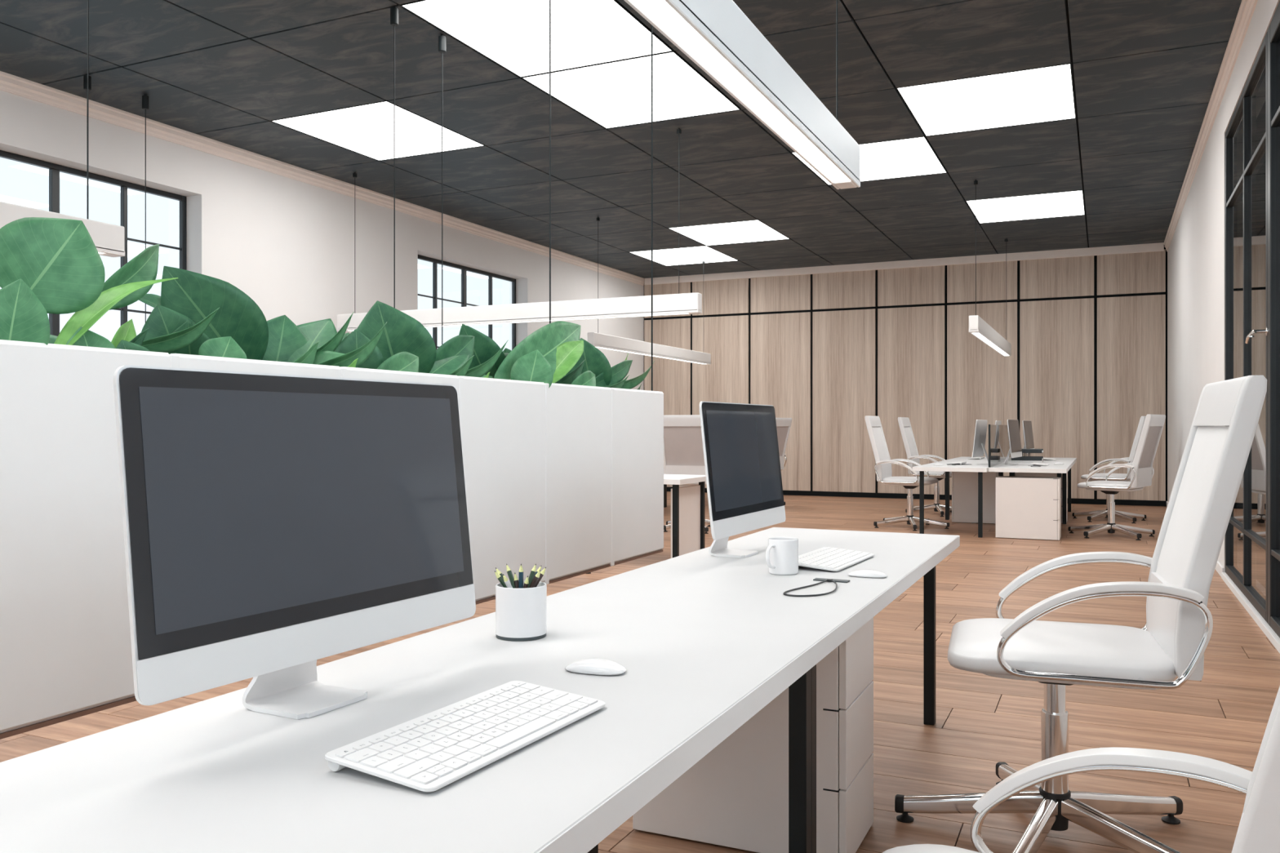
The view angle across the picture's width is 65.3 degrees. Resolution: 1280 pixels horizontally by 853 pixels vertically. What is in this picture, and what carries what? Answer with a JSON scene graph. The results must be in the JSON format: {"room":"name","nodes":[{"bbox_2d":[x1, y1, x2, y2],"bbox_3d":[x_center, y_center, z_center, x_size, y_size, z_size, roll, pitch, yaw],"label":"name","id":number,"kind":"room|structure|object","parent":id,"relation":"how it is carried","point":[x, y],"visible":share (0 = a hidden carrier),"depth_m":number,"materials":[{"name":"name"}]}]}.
{"room":"open-plan office","nodes":[
{"label":"open-plan office","id":0,"kind":"room"},
{"bbox_2d":[0,89,644,390],"bbox_3d":[-4.448,-0.745,8.524,0.300,3.890,21.100,0,0,25],"label":"wall","id":1,"kind":"structure","parent":0,"point":[286,243],"depth_m":10.16,"materials":[{"name":"white paint"}]},
{"bbox_2d":[0,150,186,342],"bbox_3d":[-4.733,-0.950,8.065,0.050,2.340,2.528,0,0,25],"label":"window","id":2,"kind":"structure","parent":1,"relation":"in","point":[26,181],"depth_m":8.52,"materials":[{"name":"clear glass"}]},
{"bbox_2d":[0,71,644,285],"bbox_3d":[-4.290,-2.578,8.450,0.050,0.125,20.700,0,0,25],"label":"trim","id":3,"kind":"structure","parent":1,"relation":"attached to","point":[10,83],"depth_m":9.69,"materials":[{"name":"beige paint"}]},
{"bbox_2d":[417,254,515,351],"bbox_3d":[-2.334,-0.950,13.220,0.050,2.340,2.520,0,0,25],"label":"window","id":4,"kind":"structure","parent":1,"relation":"in","point":[462,286],"depth_m":13.16,"materials":[{"name":"clear glass"}]},
{"bbox_2d":[0,0,1241,278],"bbox_3d":[0.039,-2.690,6.434,10.200,0.100,21.100,0,0,25],"label":"ceiling","id":5,"kind":"structure","parent":0,"point":[1144,73],"depth_m":8.34,"materials":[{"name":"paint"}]},
{"bbox_2d":[0,0,124,257],"bbox_3d":[-3.909,-1.817,4.020,0.100,1.645,4.050,0,0,25],"label":"pendant lamp","id":6,"kind":"object","parent":5,"relation":"hanging from","point":[108,239],"visible":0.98,"depth_m":5.67,"materials":[{"name":"white metal"}]},
{"bbox_2d":[83,74,91,218],"label":"cable","id":7,"kind":"object","parent":5,"relation":"hanging from","point":[85,77],"depth_m":7.49,"materials":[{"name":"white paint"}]},
{"bbox_2d":[142,94,149,248],"label":"cable","id":8,"kind":"object","parent":5,"relation":"hanging from","point":[145,99],"depth_m":7.94,"materials":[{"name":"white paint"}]},
{"bbox_2d":[271,99,484,160],"bbox_3d":[-2.324,-2.651,9.007,1.250,0.019,1.418,0,0,25],"label":"ceiling light panel","id":9,"kind":"object","parent":5,"relation":"attached to","point":[366,129],"visible":1,"depth_m":8.93,"materials":[{"name":"white plastic"}]},
{"bbox_2d":[390,6,398,307],"label":"cable","id":10,"kind":"object","parent":5,"relation":"hanging from","point":[393,23],"depth_m":6.28,"materials":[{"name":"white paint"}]},
{"bbox_2d":[438,34,446,344],"label":"cable","id":11,"kind":"object","parent":5,"relation":"hanging from","point":[442,39],"depth_m":6.73,"materials":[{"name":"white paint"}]},
{"bbox_2d":[337,128,702,331],"bbox_3d":[-1.309,-1.817,9.605,4.050,1.645,0.100,0,0,25],"label":"pendant lamp","id":12,"kind":"object","parent":5,"relation":"hanging from","point":[678,304],"visible":0.94,"depth_m":9.29,"materials":[{"name":"white metal"}]},
{"bbox_2d":[350,313,684,331],"bbox_3d":[-1.309,-1.002,9.605,3.828,0.007,0.070,0,0,25],"label":"diffuser","id":13,"kind":"object","parent":12,"relation":"attached to","point":[574,316],"depth_m":9.44,"materials":[{"name":"white plastic"}]},
{"bbox_2d":[400,0,672,76],"bbox_3d":[-0.635,-2.651,6.640,1.250,0.019,1.418,0,0,25],"label":"ceiling light panel","id":14,"kind":"object","parent":5,"relation":"attached to","point":[514,34],"visible":1,"depth_m":6.65,"materials":[{"name":"white plastic"}]},
{"bbox_2d":[521,48,740,128],"bbox_3d":[-0.031,-2.651,7.939,1.250,0.019,1.418,0,0,25],"label":"ceiling light panel","id":15,"kind":"object","parent":5,"relation":"attached to","point":[617,93],"visible":1,"depth_m":7.84,"materials":[{"name":"white plastic"}]},
{"bbox_2d":[587,217,711,364],"bbox_3d":[0.242,-1.817,14.227,0.100,1.645,4.050,0,0,25],"label":"pendant lamp","id":16,"kind":"object","parent":5,"relation":"hanging from","point":[599,340],"visible":0.91,"depth_m":13.67,"materials":[{"name":"white metal"}]},
{"bbox_2d":[595,346,704,364],"bbox_3d":[0.242,-1.002,14.227,0.070,0.007,3.828,0,0,25],"label":"diffuser","id":17,"kind":"object","parent":16,"relation":"attached to","point":[626,349],"depth_m":14.11,"materials":[{"name":"white plastic"}]},
{"bbox_2d":[630,244,737,266],"bbox_3d":[0.700,-2.651,15.503,1.250,0.019,1.418,0,0,25],"label":"ceiling light panel","id":18,"kind":"object","parent":5,"relation":"attached to","point":[693,255],"visible":1,"depth_m":15.46,"materials":[{"name":"white plastic"}]},
{"bbox_2d":[668,218,789,245],"bbox_3d":[1.242,-2.651,13.669,1.250,0.019,1.418,0,0,25],"label":"ceiling light panel","id":19,"kind":"object","parent":5,"relation":"attached to","point":[748,231],"visible":1,"depth_m":13.64,"materials":[{"name":"white plastic"}]},
{"bbox_2d":[624,0,860,189],"bbox_3d":[0.018,-1.817,2.336,0.100,1.645,4.050,0,0,25],"label":"pendant lamp","id":20,"kind":"object","parent":5,"relation":"hanging from","point":[717,36],"visible":1,"depth_m":2.98,"materials":[{"name":"white metal"}]},
{"bbox_2d":[791,134,946,184],"bbox_3d":[2.326,-2.651,10.004,1.250,0.019,1.418,0,0,25],"label":"ceiling light panel","id":21,"kind":"object","parent":5,"relation":"attached to","point":[909,157],"visible":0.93,"depth_m":9.88,"materials":[{"name":"white plastic"}]},
{"bbox_2d":[896,62,1075,136],"bbox_3d":[2.868,-2.651,8.171,1.250,0.019,1.418,0,0,25],"label":"ceiling light panel","id":22,"kind":"object","parent":5,"relation":"attached to","point":[1042,94],"visible":1,"depth_m":8.10,"materials":[{"name":"white plastic"}]},
{"bbox_2d":[968,179,1011,356],"bbox_3d":[4.366,-1.817,12.340,0.100,1.645,4.050,0,0,25],"label":"pendant lamp","id":23,"kind":"object","parent":5,"relation":"hanging from","point":[980,329],"visible":1,"depth_m":11.45,"materials":[{"name":"white metal"}]},
{"bbox_2d":[972,332,1008,355],"bbox_3d":[4.366,-1.002,12.340,0.070,0.007,3.828,0,0,25],"label":"diffuser","id":24,"kind":"object","parent":23,"relation":"attached to","point":[983,336],"depth_m":12.01,"materials":[{"name":"white plastic"}]},
{"bbox_2d":[965,190,1084,223],"bbox_3d":[4.682,-2.651,12.068,1.250,0.019,1.418,0,0,25],"label":"ceiling light panel","id":25,"kind":"object","parent":5,"relation":"attached to","point":[1068,203],"visible":1,"depth_m":12.01,"materials":[{"name":"white plastic"}]},
{"bbox_2d":[0,491,1279,852],"bbox_3d":[0.039,1.180,6.434,10.200,0.060,21.100,0,0,25],"label":"floor","id":26,"kind":"structure","parent":0,"point":[983,721],"depth_m":4.16,"materials":[{"name":"brown wood"}]},
{"bbox_2d":[0,0,663,739],"bbox_3d":[-0.780,-1.050,3.060,0.563,3.179,3.000,0,0,25],"label":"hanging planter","id":27,"kind":"object","parent":26,"relation":"on","point":[566,480],"visible":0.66,"depth_m":1.92,"materials":[{"name":"white paint"}]},
{"bbox_2d":[0,217,177,351],"bbox_3d":[-1.230,-0.252,1.991,0.473,0.349,0.721,0,0,25],"label":"leafy plant","id":28,"kind":"object","parent":27,"relation":"on","point":[48,265],"visible":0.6,"depth_m":1.96,"materials":[{"name":"green plant"}]},
{"bbox_2d":[48,266,386,367],"bbox_3d":[-1.025,-0.229,2.464,0.874,0.294,0.513,0,0,-29],"label":"leafy plant","id":29,"kind":"object","parent":27,"relation":"on","point":[194,313],"visible":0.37,"depth_m":2.37,"materials":[{"name":"green plant"}]},
{"bbox_2d":[262,315,507,377],"bbox_3d":[-0.828,-0.195,3.021,0.545,0.227,0.914,0,0,22],"label":"leafy plant","id":30,"kind":"object","parent":27,"relation":"on","point":[287,342],"visible":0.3,"depth_m":2.75,"materials":[{"name":"green plant"}]},
{"bbox_2d":[356,300,580,388],"bbox_3d":[-0.549,-0.239,3.434,0.481,0.319,1.140,0,0,25],"label":"leafy plant","id":31,"kind":"object","parent":27,"relation":"on","point":[534,358],"visible":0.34,"depth_m":3.17,"materials":[{"name":"green plant"}]},
{"bbox_2d":[458,323,595,386],"bbox_3d":[-0.448,-0.216,3.683,0.426,0.270,0.658,0,0,37],"label":"leafy plant","id":32,"kind":"object","parent":27,"relation":"on","point":[568,353],"visible":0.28,"depth_m":3.62,"materials":[{"name":"green plant"}]},
{"bbox_2d":[567,337,654,390],"bbox_3d":[-0.242,-0.219,4.302,0.526,0.274,0.715,0,0,25],"label":"leafy plant","id":33,"kind":"object","parent":27,"relation":"on","point":[596,362],"visible":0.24,"depth_m":4.04,"materials":[{"name":"green plant"}]},
{"bbox_2d":[0,527,959,852],"bbox_3d":[0.113,0.788,2.358,0.758,0.724,3.768,0,0,25],"label":"desk","id":34,"kind":"object","parent":26,"relation":"on","point":[704,642],"visible":0.91,"depth_m":1.43,"materials":[{"name":"white laminate"}]},
{"bbox_2d":[113,364,475,719],"bbox_3d":[-0.508,0.174,1.536,0.130,0.502,0.672,0,0,28],"label":"desktop computer","id":35,"kind":"object","parent":34,"relation":"on","point":[275,526],"visible":1,"depth_m":1.44,"materials":[{"name":"silver metal"}]},
{"bbox_2d":[324,680,605,791],"bbox_3d":[-0.220,0.413,1.368,0.172,0.023,0.412,0,0,28],"label":"keyboard","id":36,"kind":"object","parent":34,"relation":"on","point":[430,752],"visible":1,"depth_m":1.32,"materials":[{"name":"white plastic"}]},
{"bbox_2d":[495,580,546,641],"bbox_3d":[-0.241,0.373,2.028,0.103,0.105,0.103,0,0,25],"label":"pencil cup","id":37,"kind":"object","parent":34,"relation":"on","point":[521,614],"visible":0.91,"depth_m":1.98,"materials":[{"name":"white ceramic"}]},
{"bbox_2d":[495,567,503,579],"bbox_3d":[-0.255,0.347,2.031,0.083,0.120,0.009,0,0,11],"label":"pencil","id":38,"kind":"object","parent":37,"relation":"in","point":[498,571],"visible":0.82,"depth_m":2.04,"materials":[{"name":"green paint"}]},
{"bbox_2d":[494,571,506,587],"bbox_3d":[-0.255,0.350,2.026,0.082,0.116,0.009,0,0,-8],"label":"pencil","id":39,"kind":"object","parent":37,"relation":"in","point":[500,580],"visible":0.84,"depth_m":2.02,"materials":[{"name":"green paint"}]},
{"bbox_2d":[502,573,512,588],"bbox_3d":[-0.249,0.351,2.019,0.009,0.113,0.074,0,0,41],"label":"pencil","id":40,"kind":"object","parent":37,"relation":"in","point":[506,580],"visible":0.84,"depth_m":2.00,"materials":[{"name":"white paint"}]},
{"bbox_2d":[506,563,515,588],"bbox_3d":[-0.249,0.344,2.034,0.063,0.125,0.009,0,0,36],"label":"pencil","id":41,"kind":"object","parent":37,"relation":"in","point":[508,571],"visible":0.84,"depth_m":2.04,"materials":[{"name":"green paint"}]},
{"bbox_2d":[514,572,519,588],"bbox_3d":[-0.244,0.352,2.030,0.029,0.108,0.009,0,0,31],"label":"pencil","id":42,"kind":"object","parent":37,"relation":"in","point":[516,580],"visible":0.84,"depth_m":2.03,"materials":[{"name":"brown paint"}]},
{"bbox_2d":[518,563,523,588],"bbox_3d":[-0.241,0.342,2.027,0.009,0.128,0.019,0,0,-5],"label":"pencil","id":43,"kind":"object","parent":37,"relation":"in","point":[521,571],"visible":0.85,"depth_m":2.02,"materials":[{"name":"blue paint"}]},
{"bbox_2d":[523,575,528,588],"bbox_3d":[-0.238,0.353,2.025,0.009,0.106,0.039,0,0,-41],"label":"pencil","id":44,"kind":"object","parent":37,"relation":"in","point":[526,582],"visible":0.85,"depth_m":2.01,"materials":[{"name":"brown paint"}]},
{"bbox_2d":[528,563,536,587],"bbox_3d":[-0.235,0.344,2.033,0.055,0.125,0.009,0,0,-37],"label":"pencil","id":45,"kind":"object","parent":37,"relation":"in","point":[533,571],"visible":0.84,"depth_m":2.04,"materials":[{"name":"green paint"}]},
{"bbox_2d":[528,569,540,587],"bbox_3d":[-0.232,0.347,2.024,0.071,0.119,0.010,0,0,25],"label":"pencil","id":46,"kind":"object","parent":37,"relation":"in","point":[536,577],"visible":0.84,"depth_m":2.01,"materials":[{"name":"brown paint"}]},
{"bbox_2d":[533,565,541,578],"bbox_3d":[-0.232,0.347,2.037,0.078,0.121,0.009,0,0,-42],"label":"pencil","id":47,"kind":"object","parent":37,"relation":"in","point":[540,567],"visible":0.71,"depth_m":2.06,"materials":[{"name":"blue paint"}]},
{"bbox_2d":[533,567,546,587],"bbox_3d":[-0.229,0.347,2.031,0.077,0.120,0.009,0,0,-12],"label":"pencil","id":48,"kind":"object","parent":37,"relation":"in","point":[542,572],"visible":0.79,"depth_m":2.03,"materials":[{"name":"brown paint"}]},
{"bbox_2d":[564,658,626,675],"bbox_3d":[-0.077,0.416,1.735,0.110,0.020,0.058,0,0,19],"label":"computer mouse","id":49,"kind":"object","parent":34,"relation":"on","point":[602,667],"visible":1,"depth_m":1.71,"materials":[{"name":"white plastic"}]},
{"bbox_2d":[699,401,786,557],"bbox_3d":[0.317,0.174,3.318,0.130,0.502,0.672,0,0,27],"label":"desktop computer","id":50,"kind":"object","parent":34,"relation":"on","point":[740,441],"visible":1,"depth_m":3.25,"materials":[{"name":"black glass"}]},
{"bbox_2d":[765,537,798,575],"bbox_3d":[0.413,0.376,2.884,0.087,0.101,0.110,0,0,15],"label":"mug","id":51,"kind":"object","parent":34,"relation":"on","point":[781,553],"visible":1,"depth_m":2.86,"materials":[{"name":"white ceramic"}]},
{"bbox_2d":[782,577,849,596],"bbox_3d":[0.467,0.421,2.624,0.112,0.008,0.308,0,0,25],"label":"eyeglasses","id":52,"kind":"object","parent":34,"relation":"on","point":[822,580],"visible":1,"depth_m":2.63,"materials":[{"name":"black plastic"}]},
{"bbox_2d":[798,546,874,571],"bbox_3d":[0.596,0.413,3.123,0.172,0.023,0.412,0,0,28],"label":"keyboard","id":53,"kind":"object","parent":34,"relation":"on","point":[828,558],"visible":0.95,"depth_m":3.09,"materials":[{"name":"white plastic"}]},
{"bbox_2d":[848,568,887,577],"bbox_3d":[0.646,0.416,2.832,0.110,0.020,0.058,0,0,22],"label":"computer mouse","id":54,"kind":"object","parent":34,"relation":"on","point":[867,573],"visible":1,"depth_m":2.81,"materials":[{"name":"white plastic"}]},
{"bbox_2d":[663,484,666,507],"bbox_3d":[0.595,0.788,14.096,0.740,0.724,3.858,0,0,25],"label":"desk","id":55,"kind":"object","parent":26,"relation":"on","point":[664,485],"visible":0.05,"depth_m":14.17,"materials":[{"name":"metal"}]},
{"bbox_2d":[663,474,706,558],"bbox_3d":[-1.263,0.788,9.181,3.858,0.724,0.780,0,0,25],"label":"desk","id":56,"kind":"object","parent":26,"relation":"on","point":[687,503],"visible":0.23,"depth_m":8.37,"materials":[{"name":"white laminate"}]},
{"bbox_2d":[663,414,710,533],"bbox_3d":[0.623,0.513,11.102,0.834,1.273,0.890,0,0,25],"label":"office chair","id":57,"kind":"object","parent":26,"relation":"on","point":[683,453],"visible":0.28,"depth_m":10.78,"materials":[{"name":"white leather"}]},
{"bbox_2d":[632,617,873,852],"bbox_3d":[0.327,0.835,2.858,0.610,0.619,0.341,0,0,25],"label":"base cabinet","id":58,"kind":"object","parent":26,"relation":"on","point":[735,796],"visible":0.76,"depth_m":2.68,"materials":[{"name":"white laminate"}]},
{"bbox_2d":[775,417,791,506],"bbox_3d":[1.665,0.513,14.354,0.890,1.273,0.834,0,0,41],"label":"office chair","id":59,"kind":"object","parent":26,"relation":"on","point":[783,424],"visible":0.16,"depth_m":14.23,"materials":[{"name":"white leather"}]},
{"bbox_2d":[864,415,949,531],"bbox_3d":[3.076,0.513,11.409,0.890,1.273,0.834,0,0,27],"label":"office chair","id":60,"kind":"object","parent":26,"relation":"on","point":[882,468],"visible":0.93,"depth_m":11.35,"materials":[{"name":"white leather"}]},
{"bbox_2d":[871,426,888,461],"bbox_3d":[2.777,0.214,11.558,0.125,0.431,0.456,0,0,27],"label":"cushion","id":61,"kind":"object","parent":60,"relation":"on","point":[879,446],"depth_m":11.51,"materials":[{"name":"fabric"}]},
{"bbox_2d":[897,417,951,516],"bbox_3d":[3.900,0.513,13.154,0.890,1.273,0.834,0,0,26],"label":"office chair","id":62,"kind":"object","parent":26,"relation":"on","point":[904,424],"visible":0.72,"depth_m":13.10,"materials":[{"name":"white leather"}]},
{"bbox_2d":[903,426,917,456],"bbox_3d":[3.600,0.214,13.300,0.125,0.431,0.456,0,0,26],"label":"cushion","id":63,"kind":"object","parent":62,"relation":"on","point":[909,443],"depth_m":13.25,"materials":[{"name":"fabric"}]},
{"bbox_2d":[912,456,1011,537],"bbox_3d":[4.043,0.788,12.154,0.742,0.724,3.948,0,0,25],"label":"desk","id":64,"kind":"object","parent":26,"relation":"on","point":[973,466],"visible":0.54,"depth_m":10.58,"materials":[{"name":"white laminate"}]},
{"bbox_2d":[946,461,966,464],"bbox_3d":[3.603,0.413,11.355,0.168,0.024,0.430,0,0,25],"label":"keyboard","id":65,"kind":"object","parent":64,"relation":"on","point":[961,462],"visible":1,"depth_m":11.21,"materials":[{"name":"white plastic"}]},
{"bbox_2d":[968,457,984,459],"bbox_3d":[4.413,0.413,13.096,0.168,0.024,0.430,0,0,25],"label":"keyboard","id":66,"kind":"object","parent":64,"relation":"on","point":[980,458],"visible":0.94,"depth_m":12.94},
{"bbox_2d":[972,419,988,464],"bbox_3d":[3.866,0.174,11.234,0.130,0.502,0.672,0,0,28],"label":"desktop computer","id":67,"kind":"object","parent":64,"relation":"on","point":[979,446],"visible":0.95,"depth_m":11.14,"materials":[{"name":"silver metal"}]},
{"bbox_2d":[995,420,1001,425],"bbox_3d":[4.682,0.174,12.987,0.130,0.502,0.672,0,0,25],"label":"desktop computer","id":68,"kind":"object","parent":64,"relation":"on","point":[997,422],"visible":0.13,"depth_m":12.90,"materials":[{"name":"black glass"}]},
{"bbox_2d":[951,471,998,524],"bbox_3d":[4.031,0.835,12.000,0.500,0.619,0.341,0,0,25],"label":"base cabinet","id":69,"kind":"object","parent":26,"relation":"on","point":[964,484],"visible":0.73,"depth_m":11.85,"materials":[{"name":"white laminate"}]},
{"bbox_2d":[995,475,1061,540],"bbox_3d":[4.013,0.835,10.314,0.610,0.619,0.341,0,0,25],"label":"base cabinet","id":70,"kind":"object","parent":26,"relation":"on","point":[1027,507],"visible":1,"depth_m":10.16,"materials":[{"name":"white laminate"}]},
{"bbox_2d":[988,457,1076,524],"bbox_3d":[4.764,0.788,11.929,0.740,0.724,3.948,0,0,25],"label":"desk","id":71,"kind":"object","parent":26,"relation":"on","point":[1021,467],"visible":0.64,"depth_m":10.85,"materials":[{"name":"white laminate"}]},
{"bbox_2d":[988,424,1011,467],"bbox_3d":[4.384,0.202,11.995,0.018,0.447,3.550,0,0,25],"label":"divider","id":72,"kind":"object","parent":71,"relation":"on","point":[998,440],"visible":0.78,"depth_m":11.19,"materials":[{"name":"clear glass"}]},
{"bbox_2d":[1004,419,1022,465],"bbox_3d":[4.136,0.174,11.119,0.130,0.502,0.672,0,0,30],"label":"desktop computer","id":73,"kind":"object","parent":71,"relation":"on","point":[1013,428],"visible":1,"depth_m":11.07,"materials":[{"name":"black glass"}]},
{"bbox_2d":[1010,448,1043,462],"bbox_3d":[4.632,0.347,11.941,0.350,0.157,0.270,0,0,25],"label":"tray","id":74,"kind":"object","parent":71,"relation":"on","point":[1024,459],"visible":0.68,"depth_m":11.82,"materials":[{"name":"black plastic"}]},
{"bbox_2d":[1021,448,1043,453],"bbox_3d":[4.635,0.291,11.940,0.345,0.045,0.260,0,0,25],"label":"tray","id":75,"kind":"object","parent":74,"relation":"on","point":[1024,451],"depth_m":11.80,"materials":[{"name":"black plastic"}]},
{"bbox_2d":[1022,420,1034,453],"bbox_3d":[4.968,0.174,12.860,0.130,0.502,0.672,0,0,30],"label":"desktop computer","id":76,"kind":"object","parent":71,"relation":"on","point":[1027,424],"visible":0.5,"depth_m":12.79,"materials":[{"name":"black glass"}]},
{"bbox_2d":[1031,462,1048,466],"bbox_3d":[4.403,0.413,10.983,0.168,0.024,0.430,0,0,25],"label":"keyboard","id":77,"kind":"object","parent":71,"relation":"on","point":[1033,463],"visible":1,"depth_m":10.86,"materials":[{"name":"white plastic"}]},
{"bbox_2d":[1043,457,1056,460],"bbox_3d":[5.205,0.413,12.705,0.168,0.024,0.430,0,0,25],"label":"keyboard","id":78,"kind":"object","parent":71,"relation":"on","point":[1051,459],"visible":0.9,"depth_m":12.59,"materials":[{"name":"white plastic"}]},
{"bbox_2d":[1014,472,1067,523],"bbox_3d":[4.836,0.835,12.082,0.610,0.619,0.341,0,0,25],"label":"base cabinet","id":79,"kind":"object","parent":26,"relation":"on","point":[1017,474],"visible":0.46,"depth_m":11.89,"materials":[{"name":"white laminate"}]},
{"bbox_2d":[894,375,1266,852],"bbox_3d":[1.169,0.513,2.781,0.890,1.273,0.834,0,0,19],"label":"office chair","id":80,"kind":"object","parent":26,"relation":"on","point":[1174,639],"visible":0.98,"depth_m":2.62,"materials":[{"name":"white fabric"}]},
{"bbox_2d":[1155,426,1229,586],"bbox_3d":[1.484,0.214,2.671,0.125,0.431,0.456,0,0,19],"label":"cushion","id":81,"kind":"object","parent":80,"relation":"on","point":[1204,446],"depth_m":2.71,"materials":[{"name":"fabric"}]},
{"bbox_2d":[882,686,1279,852],"bbox_3d":[0.552,0.589,1.449,0.890,1.123,0.834,0,0,35],"label":"office chair","id":82,"kind":"object","parent":26,"relation":"on","point":[1259,828],"visible":1,"depth_m":1.59,"materials":[{"name":"white leather"}]},
{"bbox_2d":[1071,416,1146,523],"bbox_3d":[5.769,0.513,12.234,0.890,1.273,0.834,0,0,40],"label":"office chair","id":83,"kind":"object","parent":26,"relation":"on","point":[1091,515],"visible":0.61,"depth_m":12.02,"materials":[{"name":"white leather"}]},
{"bbox_2d":[1068,413,1165,540],"bbox_3d":[4.961,0.513,10.481,0.890,1.273,0.834,0,0,42],"label":"office chair","id":84,"kind":"object","parent":26,"relation":"on","point":[1141,474],"visible":1,"depth_m":10.29,"materials":[{"name":"white leather"}]},
{"bbox_2d":[644,247,1167,506],"bbox_3d":[3.817,-0.745,16.231,8.780,3.890,0.250,0,0,25],"label":"wall","id":85,"kind":"structure","parent":0,"point":[1087,335],"depth_m":15.75,"materials":[{"name":"brown wood"}]},
{"bbox_2d":[644,242,1164,284],"bbox_3d":[3.808,-2.583,16.069,8.200,0.115,0.050,0,0,25],"label":"trim","id":86,"kind":"structure","parent":85,"relation":"attached to","point":[1148,247],"depth_m":15.77,"materials":[{"name":"beige paint"}]},
{"bbox_2d":[1167,0,1279,640],"bbox_3d":[3.294,-0.745,4.919,0.180,3.890,21.100,0,0,25],"label":"wall","id":87,"kind":"structure","parent":0,"point":[1196,253],"depth_m":9.27,"materials":[{"name":"white paint"}]},
{"bbox_2d":[1164,0,1257,251],"bbox_3d":[3.190,-2.578,4.968,0.050,0.125,20.700,0,0,25],"label":"trim","id":88,"kind":"structure","parent":87,"relation":"attached to","point":[1246,8],"depth_m":7.84,"materials":[{"name":"beige paint"}]},
{"bbox_2d":[1166,501,1279,653],"bbox_3d":[3.204,1.110,4.961,0.018,0.080,20.699,0,0,25],"label":"baseboard","id":89,"kind":"structure","parent":87,"relation":"attached to","point":[1220,569],"depth_m":6.10,"materials":[{"name":"white paint"}]},
{"bbox_2d":[1225,32,1266,622],"bbox_3d":[4.003,-0.556,6.550,0.081,3.317,2.155,0,0,25],"label":"window","id":90,"kind":"structure","parent":87,"relation":"in","point":[1246,134],"depth_m":6.45,"materials":[{"name":"clear glass"}]},
{"bbox_2d":[1244,0,1279,637],"bbox_3d":[3.315,-0.556,5.173,0.166,3.317,1.297,0,0,25],"label":"door","id":91,"kind":"structure","parent":87,"relation":"in","point":[1272,331],"depth_m":5.47,"materials":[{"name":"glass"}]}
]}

